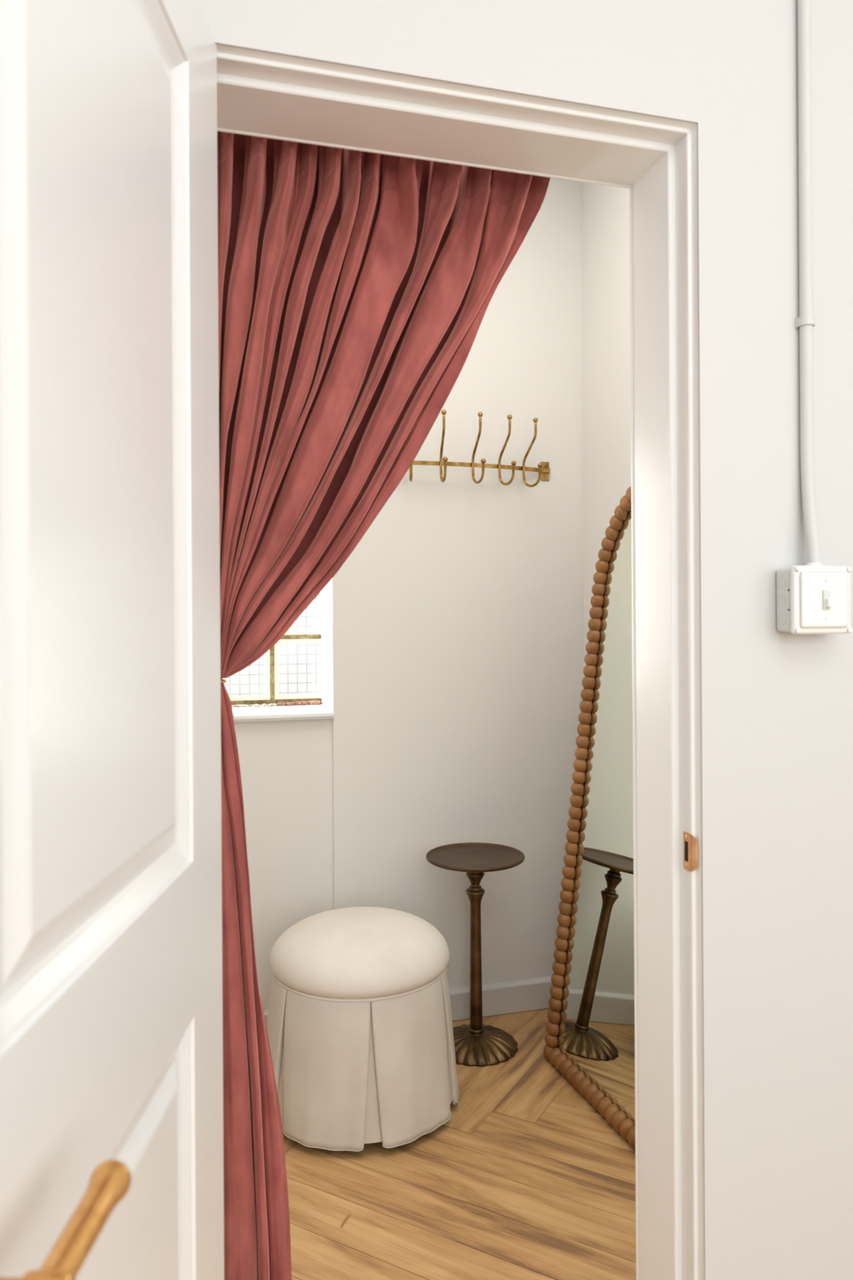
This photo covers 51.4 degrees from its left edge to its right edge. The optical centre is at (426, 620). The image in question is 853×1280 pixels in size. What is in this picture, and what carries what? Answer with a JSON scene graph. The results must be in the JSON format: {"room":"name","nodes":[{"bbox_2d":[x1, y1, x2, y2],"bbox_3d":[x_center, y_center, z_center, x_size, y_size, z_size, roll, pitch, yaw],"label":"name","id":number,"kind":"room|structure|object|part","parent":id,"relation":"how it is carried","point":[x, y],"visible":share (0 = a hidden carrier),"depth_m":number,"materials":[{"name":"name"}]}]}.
{"room":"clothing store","nodes":[
{"label":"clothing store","id":0,"kind":"room"},
{"bbox_2d":[234,177,584,1010],"bbox_3d":[-0.300,-0.148,3.034,1.705,3.000,0.263,0,0,-16],"label":"wall","id":1,"kind":"structure","parent":0,"point":[452,648],"depth_m":3.02,"materials":[{"name":"white paint"}]},
{"bbox_2d":[230,634,321,706],"bbox_3d":[-0.665,-0.170,3.033,0.614,0.932,0.058,0,0,-16],"label":"window","id":2,"kind":"structure","parent":1,"relation":"in","point":[271,702],"depth_m":3.08,"materials":[{"name":"gold metal"}]},
{"bbox_2d":[231,704,333,723],"bbox_3d":[-0.637,0.310,2.914,0.628,0.029,0.249,0,0,-16],"label":"windowsill","id":3,"kind":"structure","parent":1,"relation":"attached to","point":[313,712],"depth_m":2.86,"materials":[{"name":"white paint"}]},
{"bbox_2d":[263,976,552,1027],"bbox_3d":[-0.255,1.300,2.904,1.705,0.100,0.030,0,0,-16],"label":"baseboard","id":4,"kind":"structure","parent":1,"relation":"attached to","point":[505,997],"depth_m":3.04,"materials":[{"name":"white paint"}]},
{"bbox_2d":[408,409,550,487],"bbox_3d":[0.096,-0.567,2.933,0.731,0.233,0.145,0,0,-16],"label":"rail","id":5,"kind":"object","parent":1,"relation":"attached to","point":[544,469],"visible":0.74,"depth_m":2.95,"materials":[{"name":"gold metal"}]},
{"bbox_2d":[281,1008,635,1279],"bbox_3d":[0.350,1.373,0.447,4.300,0.050,5.650,0,0,-16],"label":"floor","id":6,"kind":"structure","parent":0,"point":[524,1179],"depth_m":2.09,"materials":[{"name":"brown wood"}]},
{"bbox_2d":[340,1212,351,1227],"bbox_3d":[-0.182,1.349,1.996,0.004,0.004,0.052,0,0,21],"label":"wood splinter","id":7,"kind":"object","parent":6,"relation":"on","point":[348,1215],"visible":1,"depth_m":1.99,"materials":[{"name":"brown wood"}]},
{"bbox_2d":[266,906,459,1151],"bbox_3d":[-0.185,1.095,2.494,0.547,0.511,0.554,0,0,18],"label":"stool","id":8,"kind":"object","parent":6,"relation":"on","point":[360,1027],"visible":0.9,"depth_m":2.28,"materials":[{"name":"fabric"}]},
{"bbox_2d":[269,906,449,999],"bbox_3d":[-0.187,0.903,2.496,0.503,0.128,0.503,0,0,-16],"label":"cushion","id":9,"kind":"object","parent":8,"relation":"on","point":[351,953],"depth_m":2.34,"materials":[{"name":"fabric"}]},
{"bbox_2d":[426,842,524,1066],"bbox_3d":[0.156,1.045,2.811,0.313,0.606,0.313,0,0,-16],"label":"pedestal table","id":10,"kind":"object","parent":6,"relation":"on","point":[477,1043],"visible":0.91,"depth_m":2.79,"materials":[{"name":"brown metal"}]},
{"bbox_2d":[426,842,524,872],"bbox_3d":[0.154,0.751,2.811,0.313,0.018,0.313,0,0,-16],"label":"tabletop","id":11,"kind":"object","parent":10,"relation":"on","point":[473,857],"depth_m":2.80,"materials":[{"name":"brown wood"}]},
{"bbox_2d":[543,486,635,1149],"bbox_3d":[0.593,0.439,2.419,0.267,1.815,0.754,0,0,-19],"label":"floor mirror","id":12,"kind":"object","parent":6,"relation":"on","point":[589,1038],"visible":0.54,"depth_m":2.61,"materials":[{"name":"clear mirror"}]},
{"bbox_2d":[199,0,852,1279],"bbox_3d":[0.109,-0.151,1.271,4.300,3.000,0.161,0,0,-16],"label":"wall","id":13,"kind":"structure","parent":0,"point":[776,707],"depth_m":1.29,"materials":[{"name":"white paint"}]},
{"bbox_2d":[0,0,224,1279],"bbox_3d":[-0.242,0.322,0.745,0.110,2.044,0.695,0,0,0],"label":"door","id":14,"kind":"structure","parent":13,"relation":"in","point":[112,1126],"depth_m":0.72,"materials":[{"name":"white paint"}]},
{"bbox_3d":[-0.203,0.359,0.520,0.026,0.026,0.106,0,0,0],"label":"lever","id":15,"kind":"part","parent":14,"relation":"part of","materials":[{"name":"gold metal"}]},
{"bbox_2d":[216,44,703,1279],"bbox_3d":[0.023,0.321,1.249,0.724,2.058,0.159,0,0,-16],"label":"trim","id":16,"kind":"structure","parent":13,"relation":"attached to","point":[264,95],"depth_m":1.31,"materials":[{"name":"white paint"}]},
{"bbox_2d":[683,831,697,871],"bbox_3d":[0.382,0.336,1.285,0.006,0.054,0.027,0,0,-30],"label":"strike plate","id":17,"kind":"object","parent":16,"relation":"attached to","point":[690,842],"visible":1,"depth_m":1.28,"materials":[{"name":"gold metal"}]},
{"bbox_2d":[795,0,822,565],"bbox_3d":[0.562,-0.704,1.297,0.032,1.280,0.035,0,0,-16],"label":"conduit","id":18,"kind":"object","parent":13,"relation":"attached to","point":[806,321],"visible":0.96,"depth_m":1.30,"materials":[{"name":"white paint"}]},
{"bbox_2d":[776,565,852,634],"bbox_3d":[0.563,-0.029,1.282,0.098,0.098,0.062,0,0,-16],"label":"switch","id":19,"kind":"object","parent":13,"relation":"attached to","point":[811,599],"visible":1,"depth_m":1.26,"materials":[{"name":"white plastic"}]},
{"bbox_3d":[-0.089,-0.814,1.334,0.760,0.026,0.065,0,0,-16],"label":"track","id":20,"kind":"object","parent":13,"relation":"attached to","visible":0},
{"bbox_2d":[217,131,550,1279],"bbox_3d":[-0.085,0.270,1.406,0.623,2.138,0.181,0,0,-16],"label":"curtain","id":21,"kind":"object","parent":20,"relation":"hanging from","point":[356,289],"visible":0.8,"depth_m":1.33,"materials":[{"name":"fabric"}]},
{"bbox_2d":[220,683,291,1279],"bbox_3d":[-0.282,0.715,1.306,0.179,1.249,0.070,0,0,-16],"label":"drape","id":22,"kind":"object","parent":21,"relation":"hanging from","point":[257,1237],"depth_m":1.29,"materials":[{"name":"fabric"}]},
{"bbox_2d":[217,131,550,678],"bbox_3d":[-0.062,-0.358,1.413,0.567,0.883,0.177,0,0,-16],"label":"drape","id":23,"kind":"object","parent":21,"relation":"hanging from","point":[356,289],"depth_m":1.34,"materials":[{"name":"fabric"}]},
{"bbox_2d":[581,182,631,676],"bbox_3d":[0.784,-0.155,2.510,0.100,3.000,1.859,0,0,-16],"label":"wall","id":24,"kind":"structure","parent":0,"point":[605,209],"depth_m":2.98,"materials":[{"name":"white paint"}]}
]}

